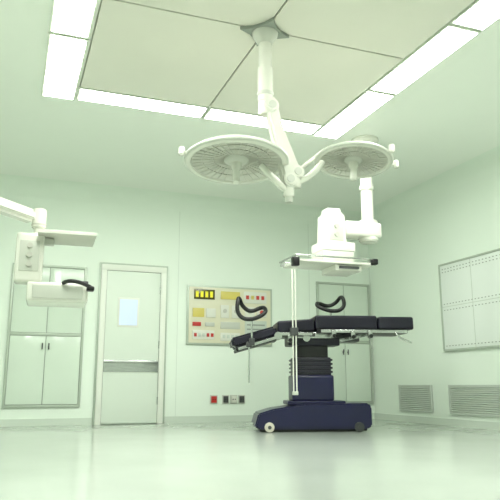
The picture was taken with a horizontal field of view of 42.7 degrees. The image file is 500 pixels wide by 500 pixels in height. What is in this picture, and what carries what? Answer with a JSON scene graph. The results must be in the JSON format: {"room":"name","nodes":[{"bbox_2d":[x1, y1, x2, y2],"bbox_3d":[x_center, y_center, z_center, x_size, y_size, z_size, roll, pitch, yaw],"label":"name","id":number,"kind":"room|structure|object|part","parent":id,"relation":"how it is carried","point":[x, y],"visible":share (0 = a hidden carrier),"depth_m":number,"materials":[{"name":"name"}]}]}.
{"room":"operating room","nodes":[
{"label":"operating room","id":0,"kind":"room"},
{"bbox_2d":[0,195,374,424],"bbox_3d":[-1.587,0.759,8.890,7.430,3.200,0.100,4,-13,-20],"label":"wall","id":1,"kind":"structure","parent":0,"point":[211,250],"depth_m":9.10,"materials":[{"name":"green paint"}]},
{"bbox_2d":[2,263,86,407],"bbox_3d":[-2.651,1.101,8.327,0.950,1.840,0.052,4,-13,-20],"label":"cabinet","id":2,"kind":"object","parent":1,"relation":"attached to","point":[44,346],"visible":0.94,"depth_m":8.29,"materials":[{"name":"grey metal"}]},
{"bbox_3d":[-3.086,1.070,8.179,0.030,1.840,0.028,4,-13,-20],"label":"rail","id":3,"kind":"part","parent":2,"relation":"part of","materials":[{"name":"white metal"}]},
{"bbox_3d":[-2.862,1.529,8.167,0.436,0.864,0.014,4,-13,-20],"label":"door","id":4,"kind":"part","parent":2,"relation":"part of","materials":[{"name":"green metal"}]},
{"bbox_3d":[-2.862,0.641,8.354,0.436,0.860,0.014,4,-13,-20],"label":"door","id":5,"kind":"part","parent":2,"relation":"part of","materials":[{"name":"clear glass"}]},
{"bbox_3d":[-2.655,1.988,8.150,0.890,0.030,0.028,4,-13,-20],"label":"rail","id":6,"kind":"part","parent":2,"relation":"part of","materials":[{"name":"grey metal"}]},
{"bbox_3d":[-2.655,1.100,8.338,0.890,0.035,0.028,4,-13,-20],"label":"rail","id":7,"kind":"part","parent":2,"relation":"part of","materials":[{"name":"metal"}]},
{"bbox_3d":[-2.446,1.561,8.319,0.436,0.864,0.014,4,-13,-20],"label":"door","id":8,"kind":"part","parent":2,"relation":"part of","materials":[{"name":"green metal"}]},
{"bbox_3d":[-2.655,0.217,8.524,0.890,0.030,0.028,4,-13,-20],"label":"rail","id":9,"kind":"part","parent":2,"relation":"part of","materials":[{"name":"white metal"}]},
{"bbox_3d":[-2.446,0.673,8.506,0.436,0.860,0.014,4,-13,-20],"label":"door","id":10,"kind":"part","parent":2,"relation":"part of","materials":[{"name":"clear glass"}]},
{"bbox_3d":[-2.224,1.136,8.495,0.030,1.840,0.028,4,-13,-20],"label":"rail","id":11,"kind":"part","parent":2,"relation":"part of","materials":[{"name":"white metal"}]},
{"bbox_2d":[0,418,91,426],"bbox_3d":[-3.547,2.117,7.792,3.172,0.090,0.015,4,-13,-20],"label":"baseboard","id":12,"kind":"structure","parent":1,"relation":"attached to","point":[51,421],"depth_m":8.13,"materials":[{"name":"white"}]},
{"bbox_2d":[92,262,106,424],"bbox_3d":[-1.992,1.274,8.544,0.075,2.050,0.049,4,-13,-20],"label":"frame","id":13,"kind":"object","parent":1,"relation":"attached to","point":[97,416],"visible":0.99,"depth_m":8.52,"materials":[{"name":"white metal"}]},
{"bbox_2d":[102,262,165,267],"bbox_3d":[-1.609,0.212,8.925,0.900,0.024,0.029,4,-13,-20],"label":"trim","id":14,"kind":"structure","parent":1,"relation":"attached to","point":[102,262],"depth_m":8.91,"materials":[{"name":"white metal"}]},
{"bbox_2d":[102,264,166,326],"bbox_3d":[-1.605,0.639,8.826,0.900,0.850,0.049,4,-13,-20],"label":"door","id":15,"kind":"structure","parent":1,"relation":"in","point":[112,267],"depth_m":8.77,"materials":[{"name":"white glass"}]},
{"bbox_3d":[-1.663,0.852,8.748,0.290,0.400,0.010,4,-13,-20],"label":"vision frame","id":16,"kind":"part","parent":15,"relation":"part of","materials":[{"name":"white glass"}]},
{"bbox_3d":[-1.661,0.852,8.745,0.240,0.350,0.008,4,-13,-20],"label":"viewing panel glass","id":17,"kind":"part","parent":15,"relation":"part of","materials":[{"name":"white glass"}]},
{"bbox_2d":[100,270,160,423],"bbox_3d":[-1.608,1.302,8.694,0.740,2.033,0.030,4,-13,-20],"label":"leaf","id":18,"kind":"object","parent":15,"relation":"attached to","point":[127,397],"visible":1,"depth_m":8.66,"materials":[{"name":"paint"}]},
{"bbox_2d":[103,360,157,371],"bbox_3d":[-1.601,1.561,8.620,0.740,0.160,0.015,4,-13,-20],"label":"band","id":19,"kind":"object","parent":18,"relation":"attached to","point":[107,367],"visible":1,"depth_m":8.61,"materials":[{"name":"silver metal"}]},
{"bbox_2d":[104,360,157,362],"bbox_3d":[-1.594,1.503,8.613,0.720,0.030,0.025,4,-13,-20],"label":"rail","id":20,"kind":"object","parent":19,"relation":"attached to","point":[105,361],"visible":1,"depth_m":8.58,"materials":[{"name":"silver metal"}]},
{"bbox_3d":[-1.605,0.262,8.905,0.900,0.080,0.049,4,-13,-20],"label":"frame","id":21,"kind":"part","parent":15,"relation":"part of","materials":[{"name":"metal"}]},
{"bbox_2d":[156,283,160,422],"bbox_3d":[-1.261,1.329,8.827,0.005,2.040,0.018,4,-13,-20],"label":"gap","id":22,"kind":"object","parent":1,"relation":"attached to","point":[160,283],"visible":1,"depth_m":8.80,"materials":[{"name":"grey"}]},
{"bbox_2d":[156,273,166,423],"bbox_3d":[-1.219,1.334,8.827,0.075,2.050,0.049,4,-13,-20],"label":"frame","id":23,"kind":"object","parent":1,"relation":"attached to","point":[163,275],"visible":1,"depth_m":8.80,"materials":[{"name":"white metal"}]},
{"bbox_2d":[163,266,167,423],"bbox_3d":[-1.175,1.288,8.864,0.024,2.155,0.029,4,-13,-20],"label":"trim","id":24,"kind":"structure","parent":1,"relation":"attached to","point":[166,266],"depth_m":8.85,"materials":[{"name":"white metal"}]},
{"bbox_2d":[175,222,179,412],"bbox_3d":[-1.021,0.855,9.030,0.006,2.890,0.002,4,-13,-20],"label":"trim","id":25,"kind":"structure","parent":1,"relation":"attached to","point":[179,222],"depth_m":9.01,"materials":[{"name":"white"}]},
{"bbox_2d":[0,174,361,224],"bbox_3d":[-1.531,-0.730,9.050,7.430,0.220,0.220,4,-13,-20],"label":"trim","id":26,"kind":"structure","parent":1,"relation":"attached to","point":[12,185],"depth_m":9.18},
{"bbox_2d":[210,395,217,403],"bbox_3d":[-0.505,2.090,8.949,0.110,0.120,0.032,4,-13,-20],"label":"wall socket","id":27,"kind":"object","parent":1,"relation":"attached to","point":[213,398],"visible":1,"depth_m":8.94,"materials":[{"name":"plastic"}]},
{"bbox_2d":[222,395,228,403],"bbox_3d":[-0.341,2.103,9.009,0.100,0.120,0.032,4,-13,-20],"label":"wall socket","id":28,"kind":"object","parent":1,"relation":"attached to","point":[225,398],"visible":1,"depth_m":9.00,"materials":[{"name":"plastic"}]},
{"bbox_2d":[186,285,271,345],"bbox_3d":[-0.287,0.955,9.274,1.303,0.845,0.029,4,-13,-20],"label":"bezel","id":29,"kind":"object","parent":1,"relation":"attached to","point":[270,290],"visible":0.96,"depth_m":9.14,"materials":[{"name":"metal"}]},
{"bbox_2d":[188,286,270,343],"bbox_3d":[-0.281,0.952,9.258,1.247,0.795,0.010,4,-13,-20],"label":"face","id":30,"kind":"object","parent":29,"relation":"attached to","point":[216,304],"visible":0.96,"depth_m":9.19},
{"bbox_2d":[192,322,200,325],"bbox_3d":[-0.753,1.044,9.047,0.123,0.057,0.014,4,-13,-20],"label":"module","id":31,"kind":"object","parent":30,"relation":"attached to","point":[193,323],"visible":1,"depth_m":9.04,"materials":[{"name":"red plastic"}]},
{"bbox_2d":[193,308,203,316],"bbox_3d":[-0.731,0.886,9.088,0.169,0.128,0.014,4,-13,-20],"label":"module","id":32,"kind":"object","parent":30,"relation":"attached to","point":[197,312],"visible":1,"depth_m":9.08,"materials":[{"name":"yellow plastic"}]},
{"bbox_2d":[192,330,213,339],"bbox_3d":[-0.659,1.198,9.050,0.323,0.128,0.014,4,-13,-20],"label":"module","id":33,"kind":"object","parent":30,"relation":"attached to","point":[193,331],"visible":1,"depth_m":9.04,"materials":[{"name":"white plastic"}]},
{"bbox_2d":[194,289,214,299],"bbox_3d":[-0.652,0.635,9.171,0.308,0.142,0.014,4,-13,-20],"label":"module","id":34,"kind":"object","parent":30,"relation":"attached to","point":[195,290],"visible":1,"depth_m":9.16,"materials":[{"name":"yellow plastic"}]},
{"bbox_2d":[205,322,214,325],"bbox_3d":[-0.573,1.058,9.113,0.139,0.057,0.014,4,-13,-20],"label":"module","id":35,"kind":"object","parent":30,"relation":"attached to","point":[206,323],"visible":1,"depth_m":9.11,"materials":[{"name":"plastic"}]},
{"bbox_2d":[206,308,215,317],"bbox_3d":[-0.558,0.900,9.152,0.139,0.128,0.014,4,-13,-20],"label":"module","id":36,"kind":"object","parent":30,"relation":"attached to","point":[210,312],"visible":1,"depth_m":9.15,"materials":[{"name":"white plastic"}]},
{"bbox_2d":[221,305,228,317],"bbox_3d":[-0.363,0.887,9.229,0.123,0.185,0.014,4,-13,-20],"label":"module","id":37,"kind":"object","parent":30,"relation":"attached to","point":[223,315],"visible":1,"depth_m":9.22,"materials":[{"name":"white plastic"}]},
{"bbox_2d":[220,322,239,328],"bbox_3d":[-0.284,1.088,9.217,0.293,0.099,0.014,4,-13,-20],"label":"module","id":38,"kind":"object","parent":30,"relation":"attached to","point":[224,325],"visible":1,"depth_m":9.21,"materials":[{"name":"plastic"}]},
{"bbox_2d":[220,333,239,340],"bbox_3d":[-0.284,1.247,9.183,0.293,0.114,0.014,4,-13,-20],"label":"module","id":39,"kind":"object","parent":30,"relation":"attached to","point":[221,334],"visible":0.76,"depth_m":9.16,"materials":[{"name":"white plastic"}]},
{"bbox_2d":[221,291,239,299],"bbox_3d":[-0.284,0.664,9.306,0.293,0.114,0.014,4,-13,-20],"label":"module","id":40,"kind":"object","parent":30,"relation":"attached to","point":[224,295],"visible":0.76,"depth_m":9.29,"materials":[{"name":"yellow plastic"}]},
{"bbox_2d":[232,305,239,317],"bbox_3d":[-0.205,0.899,9.287,0.123,0.185,0.014,4,-13,-20],"label":"module","id":41,"kind":"object","parent":30,"relation":"attached to","point":[234,315],"visible":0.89,"depth_m":9.27,"materials":[{"name":"white plastic"}]},
{"bbox_2d":[245,307,254,316],"bbox_3d":[-0.003,0.908,9.362,0.154,0.142,0.014,4,-13,-20],"label":"module","id":42,"kind":"object","parent":30,"relation":"attached to","point":[247,314],"visible":0.41,"depth_m":9.35,"materials":[{"name":"white plastic"}]},
{"bbox_2d":[244,292,265,303],"bbox_3d":[0.076,0.706,9.435,0.354,0.170,0.014,4,-13,-20],"label":"module","id":43,"kind":"object","parent":30,"relation":"attached to","point":[250,294],"visible":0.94,"depth_m":9.43,"materials":[{"name":"white plastic"}]},
{"bbox_2d":[245,321,266,333],"bbox_3d":[0.084,1.179,9.338,0.339,0.284,0.014,4,-13,-20],"label":"module","id":44,"kind":"object","parent":30,"relation":"attached to","point":[246,322],"visible":0.31,"depth_m":9.34,"materials":[{"name":"white plastic"}]},
{"bbox_2d":[230,395,236,403],"bbox_3d":[-0.228,2.112,9.050,0.110,0.120,0.032,4,-13,-20],"label":"wall socket","id":45,"kind":"object","parent":1,"relation":"attached to","point":[233,398],"visible":1,"depth_m":9.04,"materials":[{"name":"plastic"}]},
{"bbox_2d":[238,395,244,403],"bbox_3d":[-0.116,2.120,9.092,0.100,0.120,0.032,4,-13,-20],"label":"wall socket","id":46,"kind":"object","parent":1,"relation":"attached to","point":[241,398],"visible":1,"depth_m":9.08,"materials":[{"name":"plastic"}]},
{"bbox_2d":[164,413,374,422],"bbox_3d":[0.369,2.419,9.224,3.268,0.090,0.015,4,-13,-20],"label":"baseboard","id":47,"kind":"structure","parent":1,"relation":"attached to","point":[225,418],"depth_m":8.87,"materials":[{"name":"white plastic"}]},
{"bbox_2d":[308,241,309,313],"bbox_3d":[0.909,1.004,9.736,0.006,2.890,0.002,4,-13,-20],"label":"trim","id":48,"kind":"structure","parent":1,"relation":"attached to","point":[308,241],"depth_m":9.80,"materials":[{"name":"white"}]},
{"bbox_2d":[316,281,373,403],"bbox_3d":[1.461,1.418,9.831,0.930,1.840,0.052,4,-13,-20],"label":"cabinet","id":49,"kind":"object","parent":1,"relation":"attached to","point":[352,370],"visible":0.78,"depth_m":9.85,"materials":[{"name":"grey metal"}]},
{"bbox_3d":[1.036,1.387,9.687,0.030,1.840,0.028,4,-13,-20],"label":"rail","id":50,"kind":"part","parent":49,"relation":"part of","materials":[{"name":"white metal"}]},
{"bbox_3d":[1.254,0.959,9.860,0.426,0.860,0.014,4,-13,-20],"label":"door","id":51,"kind":"part","parent":49,"relation":"part of","materials":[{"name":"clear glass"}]},
{"bbox_3d":[1.254,1.846,9.673,0.426,0.864,0.014,4,-13,-20],"label":"door","id":52,"kind":"part","parent":49,"relation":"part of","materials":[{"name":"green metal"}]},
{"bbox_3d":[1.457,0.534,10.028,0.870,0.030,0.028,4,-13,-20],"label":"rail","id":53,"kind":"part","parent":49,"relation":"part of","materials":[{"name":"white metal"}]},
{"bbox_3d":[1.661,0.990,10.009,0.426,0.860,0.014,4,-13,-20],"label":"door","id":54,"kind":"part","parent":49,"relation":"part of","materials":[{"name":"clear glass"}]},
{"bbox_3d":[1.661,1.878,9.822,0.426,0.864,0.014,4,-13,-20],"label":"door","id":55,"kind":"part","parent":49,"relation":"part of","materials":[{"name":"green metal"}]},
{"bbox_3d":[1.457,1.417,9.842,0.870,0.035,0.028,4,-13,-20],"label":"rail","id":56,"kind":"part","parent":49,"relation":"part of","materials":[{"name":"white metal"}]},
{"bbox_3d":[1.879,1.452,9.996,0.030,1.840,0.028,4,-13,-20],"label":"rail","id":57,"kind":"part","parent":49,"relation":"part of","materials":[{"name":"white metal"}]},
{"bbox_2d":[0,0,499,211],"bbox_3d":[0.252,-1.869,4.418,7.630,0.100,10.600,4,-13,-20],"label":"ceiling","id":58,"kind":"structure","parent":0,"point":[448,117],"depth_m":6.97,"materials":[{"name":"grey"}]},
{"bbox_2d":[0,197,96,307],"bbox_3d":[-1.954,-0.752,4.382,0.612,2.099,2.288,-10,-15,39],"label":"pendant","id":59,"kind":"object","parent":58,"relation":"hanging from","point":[29,252],"visible":1,"depth_m":4.71,"materials":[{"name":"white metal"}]},
{"bbox_3d":[-2.062,-0.445,4.183,0.120,0.100,1.633,-7,-17,30],"label":"arm","id":60,"kind":"part","parent":59,"relation":"part of","materials":[{"name":"white metal"}]},
{"bbox_3d":[-1.629,0.040,4.724,0.140,0.230,0.010,4,-12,-17],"label":"column panel","id":61,"kind":"part","parent":59,"relation":"part of","materials":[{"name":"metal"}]},
{"bbox_3d":[-1.452,0.341,4.818,0.430,0.140,0.380,4,-12,-17],"label":"drawer","id":62,"kind":"part","parent":59,"relation":"part of","materials":[{"name":"white metal"}]},
{"bbox_3d":[-1.393,0.305,4.638,0.350,0.095,0.010,4,-12,-17],"label":"drawer","id":63,"kind":"part","parent":59,"relation":"part of","materials":[{"name":"metal"}]},
{"bbox_2d":[38,232,95,246],"bbox_3d":[-1.410,-0.084,4.922,0.420,0.015,0.400,4,-12,-17],"label":"shelf","id":64,"kind":"object","parent":59,"relation":"attached to","point":[87,239],"depth_m":4.84,"materials":[{"name":"white metal"}]},
{"bbox_3d":[-1.256,0.250,4.657,0.221,0.069,0.073,4,-12,-17],"label":"handle","id":65,"kind":"part","parent":59,"relation":"part of","materials":[{"name":"black rubber"}]},
{"bbox_2d":[41,31,88,100],"bbox_3d":[-1.622,-1.566,5.553,0.310,0.022,1.170,4,-13,-20],"label":"ceiling light","id":66,"kind":"object","parent":58,"relation":"in","point":[65,54],"depth_m":5.46,"materials":[{"name":"white plastic"}]},
{"bbox_2d":[49,0,98,38],"bbox_3d":[-1.207,-1.795,4.467,0.310,0.022,1.160,4,-13,-20],"label":"ceiling light","id":67,"kind":"object","parent":58,"relation":"in","point":[75,18],"depth_m":4.75,"materials":[{"name":"white plastic"}]},
{"bbox_2d":[76,86,208,117],"bbox_3d":[-1.035,-1.426,6.217,1.245,0.022,0.270,4,-13,-20],"label":"ceiling light","id":68,"kind":"object","parent":58,"relation":"in","point":[83,94],"depth_m":6.18,"materials":[{"name":"white plastic"}]},
{"bbox_2d":[203,107,322,134],"bbox_3d":[0.142,-1.336,6.648,1.240,0.022,0.270,4,-13,-20],"label":"ceiling light","id":69,"kind":"object","parent":58,"relation":"in","point":[217,114],"depth_m":6.60,"materials":[{"name":"white plastic"}]},
{"bbox_2d":[80,0,474,123],"bbox_3d":[0.174,-1.724,4.805,2.490,0.023,3.240,4,-13,-20],"label":"ceiling panel","id":70,"kind":"object","parent":58,"relation":"attached to","point":[196,52],"depth_m":5.18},
{"bbox_2d":[178,17,398,202],"bbox_3d":[0.302,-0.994,4.952,1.749,1.347,0.771,5,-13,-21],"label":"lamp","id":71,"kind":"object","parent":58,"relation":"hanging from","point":[224,159],"visible":1,"depth_m":4.79,"materials":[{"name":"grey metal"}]},
{"bbox_3d":[-0.488,-0.705,4.565,0.044,0.065,0.044,6,-19,-17],"label":"grip knob","id":72,"kind":"part","parent":71,"relation":"part of","materials":[{"name":"white plastic"}]},
{"bbox_3d":[-0.101,-0.656,4.721,0.675,0.022,0.675,6,-19,-17],"label":"glass","id":73,"kind":"part","parent":71,"relation":"part of","materials":[{"name":"glass"}]},
{"bbox_3d":[-0.101,-0.570,4.693,0.080,0.160,0.080,6,-19,-17],"label":"handle","id":74,"kind":"part","parent":71,"relation":"part of","materials":[{"name":"white plastic"}]},
{"bbox_3d":[0.115,-1.675,4.920,0.283,0.027,0.283,-6,-13,27],"label":"ceiling plate","id":75,"kind":"part","parent":71,"relation":"part of","materials":[{"name":"grey metal"}]},
{"bbox_3d":[0.220,-0.794,4.769,0.100,0.566,0.085,-13,-1,-20],"label":"spring arm","id":76,"kind":"part","parent":71,"relation":"part of","materials":[{"name":"white metal"}]},
{"bbox_3d":[0.242,-0.859,4.897,0.080,0.580,0.070,-23,2,-21],"label":"spring arm","id":77,"kind":"part","parent":71,"relation":"part of","materials":[{"name":"white metal"}]},
{"bbox_3d":[0.809,-0.618,5.001,0.080,0.160,0.080,9,-20,-16],"label":"handle","id":78,"kind":"part","parent":71,"relation":"part of","materials":[{"name":"white plastic"}]},
{"bbox_3d":[0.813,-0.703,5.031,0.531,0.018,0.531,9,-20,-16],"label":"glass","id":79,"kind":"part","parent":71,"relation":"part of","materials":[{"name":"glass"}]},
{"bbox_3d":[1.067,-0.763,4.812,0.044,0.065,0.044,9,-20,-16],"label":"grip knob","id":80,"kind":"part","parent":71,"relation":"part of","materials":[{"name":"white plastic"}]},
{"bbox_3d":[1.152,-0.676,5.048,0.044,0.065,0.044,9,-20,-16],"label":"grip knob","id":81,"kind":"part","parent":71,"relation":"part of","materials":[{"name":"white plastic"}]},
{"bbox_2d":[279,135,381,276],"bbox_3d":[0.895,-0.515,6.851,1.150,1.544,0.515,4,-12,-17],"label":"pendant","id":82,"kind":"object","parent":58,"relation":"hanging from","point":[332,255],"visible":0.87,"depth_m":6.73,"materials":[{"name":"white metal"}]},
{"bbox_3d":[0.448,0.113,6.333,0.070,0.090,0.070,4,-12,-17],"label":"handle","id":83,"kind":"part","parent":82,"relation":"part of","materials":[{"name":"black plastic"}]},
{"bbox_2d":[279,250,372,269],"bbox_3d":[0.816,0.103,6.719,0.940,0.150,0.512,4,-13,-20],"label":"tray","id":84,"kind":"object","parent":82,"relation":"on","point":[320,259],"depth_m":6.59,"materials":[{"name":"silver metal"}]},
{"bbox_3d":[0.904,-0.207,6.705,0.160,0.210,0.013,4,-12,-17],"label":"gas panel","id":85,"kind":"part","parent":82,"relation":"part of","materials":[{"name":"ceramic"}]},
{"bbox_3d":[0.961,0.217,6.737,0.300,0.063,0.350,4,-12,-17],"label":"drawer","id":86,"kind":"part","parent":82,"relation":"part of","materials":[{"name":"white metal"}]},
{"bbox_3d":[1.018,0.180,6.564,0.220,0.025,0.027,4,-12,-17],"label":"drawer pull","id":87,"kind":"part","parent":82,"relation":"part of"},
{"bbox_3d":[1.282,0.124,6.604,0.060,0.060,0.070,4,-12,-17],"label":"handle","id":88,"kind":"part","parent":82,"relation":"part of","materials":[{"name":"black plastic"}]},
{"bbox_2d":[312,89,395,138],"bbox_3d":[1.028,-1.362,6.523,0.310,0.022,1.170,4,-13,-20],"label":"ceiling light","id":89,"kind":"object","parent":58,"relation":"in","point":[369,101],"depth_m":6.43,"materials":[{"name":"white plastic"}]},
{"bbox_2d":[368,23,480,94],"bbox_3d":[1.443,-1.591,5.436,0.310,0.022,1.160,4,-13,-20],"label":"ceiling light","id":90,"kind":"object","parent":58,"relation":"in","point":[450,38],"depth_m":5.34,"materials":[{"name":"white plastic"}]},
{"bbox_2d":[450,0,499,30],"bbox_3d":[1.857,-1.819,4.355,0.310,0.022,1.160,4,-13,-20],"label":"ceiling light","id":91,"kind":"object","parent":58,"relation":"in","point":[480,15],"depth_m":4.72,"materials":[{"name":"white plastic"}]},
{"bbox_2d":[0,419,499,499],"bbox_3d":[0.252,1.360,3.737,7.630,0.100,10.600,4,-13,-20],"label":"floor","id":92,"kind":"structure","parent":0,"point":[390,460],"depth_m":4.24,"materials":[{"name":"tile"}]},
{"bbox_2d":[229,264,412,432],"bbox_3d":[0.813,1.156,7.552,2.108,1.868,0.818,1,-12,-5],"label":"table","id":93,"kind":"object","parent":92,"relation":"on","point":[311,405],"visible":0.98,"depth_m":7.24,"materials":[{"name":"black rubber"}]},
{"bbox_3d":[-0.010,1.245,7.095,0.020,0.450,0.020,1,-12,-5],"label":"foot rod","id":94,"kind":"part","parent":93,"relation":"part of","materials":[{"name":"silver metal"}]},
{"bbox_3d":[0.020,0.917,7.167,0.022,0.260,0.022,1,-12,-5],"label":"stirrup post","id":95,"kind":"part","parent":93,"relation":"part of","materials":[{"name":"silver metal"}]},
{"bbox_3d":[0.053,1.135,7.570,0.500,0.035,0.200,-15,-10,-8],"label":"leg frame","id":96,"kind":"part","parent":93,"relation":"part of","materials":[{"name":"silver metal"}]},
{"bbox_3d":[0.076,1.080,7.306,0.500,0.035,0.200,-15,-10,-8],"label":"leg frame","id":97,"kind":"part","parent":93,"relation":"part of","materials":[{"name":"silver metal"}]},
{"bbox_3d":[0.083,1.045,7.166,0.449,0.032,0.015,-16,-10,-8],"label":"leg rail","id":98,"kind":"part","parent":93,"relation":"part of","materials":[{"name":"silver metal"}]},
{"bbox_3d":[0.503,0.912,7.517,0.420,0.135,0.520,-3,-12,-6],"label":"pad seat","id":99,"kind":"part","parent":93,"relation":"part of","materials":[{"name":"black leather"}]},
{"bbox_3d":[0.516,0.948,7.228,0.380,0.035,0.016,1,-12,-5],"label":"rail seat","id":100,"kind":"part","parent":93,"relation":"part of","materials":[{"name":"silver metal"}]},
{"bbox_3d":[0.513,1.008,7.498,0.420,0.040,0.480,1,-12,-5],"label":"frame seat","id":101,"kind":"part","parent":93,"relation":"part of","materials":[{"name":"silver metal"}]},
{"bbox_3d":[1.271,0.982,7.568,1.060,0.040,0.480,1,-12,-5],"label":"frame","id":102,"kind":"part","parent":93,"relation":"part of","materials":[{"name":"silver metal"}]},
{"bbox_3d":[1.304,0.928,7.300,1.000,0.035,0.016,1,-12,-5],"label":"rail","id":103,"kind":"part","parent":93,"relation":"part of","materials":[{"name":"silver metal"}]},
{"bbox_3d":[1.751,0.999,7.302,0.194,0.134,0.032,0,-12,1],"label":"lever","id":104,"kind":"part","parent":93,"relation":"part of","materials":[{"name":"silver metal"}]},
{"bbox_2d":[368,173,499,421],"bbox_3d":[3.779,0.017,5.368,0.100,3.200,10.600,4,-13,-20],"label":"wall","id":105,"kind":"structure","parent":0,"point":[465,222],"depth_m":8.77,"materials":[{"name":"paint"}]},
{"bbox_2d":[398,385,433,412],"bbox_3d":[2.281,2.047,8.841,0.029,0.360,0.760,4,-13,-20],"label":"air vent","id":106,"kind":"object","parent":105,"relation":"in","point":[415,398],"visible":1,"depth_m":8.81,"materials":[{"name":"grey metal"}]},
{"bbox_3d":[2.153,2.118,9.178,0.029,0.310,0.025,4,-13,-20],"label":"frame","id":107,"kind":"part","parent":106,"relation":"part of","materials":[{"name":"white metal"}]},
{"bbox_3d":[2.281,1.883,8.876,0.029,0.025,0.760,4,-13,-20],"label":"frame","id":108,"kind":"part","parent":106,"relation":"part of","materials":[{"name":"metal"}]},
{"bbox_3d":[2.281,2.211,8.807,0.029,0.025,0.760,4,-13,-20],"label":"frame","id":109,"kind":"part","parent":106,"relation":"part of","materials":[{"name":"white metal"}]},
{"bbox_3d":[2.410,1.976,8.505,0.029,0.310,0.025,4,-13,-20],"label":"frame","id":110,"kind":"part","parent":106,"relation":"part of","materials":[{"name":"white metal"}]},
{"bbox_2d":[373,145,499,223],"bbox_3d":[3.629,-1.452,5.620,0.220,0.220,10.400,4,-13,-20],"label":"trim","id":111,"kind":"structure","parent":105,"relation":"attached to","point":[485,165],"depth_m":8.53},
{"bbox_2d":[374,413,499,430],"bbox_3d":[3.725,1.535,5.028,0.015,0.090,10.400,4,-13,-20],"label":"baseboard","id":112,"kind":"structure","parent":105,"relation":"attached to","point":[393,417],"depth_m":8.27,"materials":[{"name":"white plastic"}]},
{"bbox_2d":[438,267,444,348],"bbox_3d":[2.530,0.759,8.425,0.034,1.090,0.025,4,-13,-20],"label":"frame","id":113,"kind":"object","parent":105,"relation":"attached to","point":[438,267],"visible":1,"depth_m":8.41,"materials":[{"name":"white metal"}]},
{"bbox_2d":[438,248,499,266],"bbox_3d":[3.160,-0.134,6.893,0.034,0.025,3.610,4,-13,-20],"label":"frame","id":114,"kind":"object","parent":105,"relation":"attached to","point":[498,249],"visible":1,"depth_m":7.97,"materials":[{"name":"white metal"}]},
{"bbox_2d":[440,251,499,348],"bbox_3d":[3.164,0.412,6.779,0.024,1.090,3.570,4,-13,-20],"label":"panel","id":115,"kind":"object","parent":105,"relation":"attached to","point":[458,323],"visible":1,"depth_m":7.88,"materials":[{"name":"white metal"}]},
{"bbox_2d":[442,254,499,346],"bbox_3d":[3.143,0.420,6.797,0.006,1.010,3.440,4,-13,-20],"label":"perforations","id":116,"kind":"object","parent":115,"relation":"attached to","point":[499,254],"visible":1,"depth_m":7.86,"materials":[{"name":"grey metal"}]},
{"bbox_2d":[442,297,499,307],"bbox_3d":[3.152,0.412,6.775,0.004,0.008,3.570,4,-13,-20],"label":"joint","id":117,"kind":"object","parent":115,"relation":"attached to","point":[497,297],"visible":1,"depth_m":7.88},
{"bbox_2d":[469,259,475,342],"bbox_3d":[2.737,0.640,7.861,0.004,1.090,0.008,4,-13,-20],"label":"joint","id":118,"kind":"object","parent":115,"relation":"attached to","point":[469,259],"visible":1,"depth_m":7.86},
{"bbox_2d":[443,345,499,350],"bbox_3d":[3.160,0.957,6.663,0.034,0.025,3.610,4,-13,-20],"label":"frame","id":119,"kind":"object","parent":105,"relation":"attached to","point":[493,346],"visible":1,"depth_m":7.79,"materials":[{"name":"white metal"}]},
{"bbox_2d":[448,385,499,416],"bbox_3d":[2.752,1.787,7.609,0.029,0.360,1.190,4,-13,-20],"label":"air vent","id":120,"kind":"object","parent":105,"relation":"in","point":[476,400],"visible":1,"depth_m":7.70,"materials":[{"name":"grey metal"}]},
{"bbox_3d":[2.548,1.900,8.143,0.029,0.310,0.025,4,-13,-20],"label":"frame","id":121,"kind":"part","parent":120,"relation":"part of","materials":[{"name":"white metal"}]},
{"bbox_3d":[2.752,1.623,7.643,0.029,0.025,1.190,4,-13,-20],"label":"frame","id":122,"kind":"part","parent":120,"relation":"part of","materials":[{"name":"metal"}]},
{"bbox_3d":[2.752,1.951,7.574,0.029,0.025,1.190,4,-13,-20],"label":"frame","id":123,"kind":"part","parent":120,"relation":"part of","materials":[{"name":"metal"}]}
]}

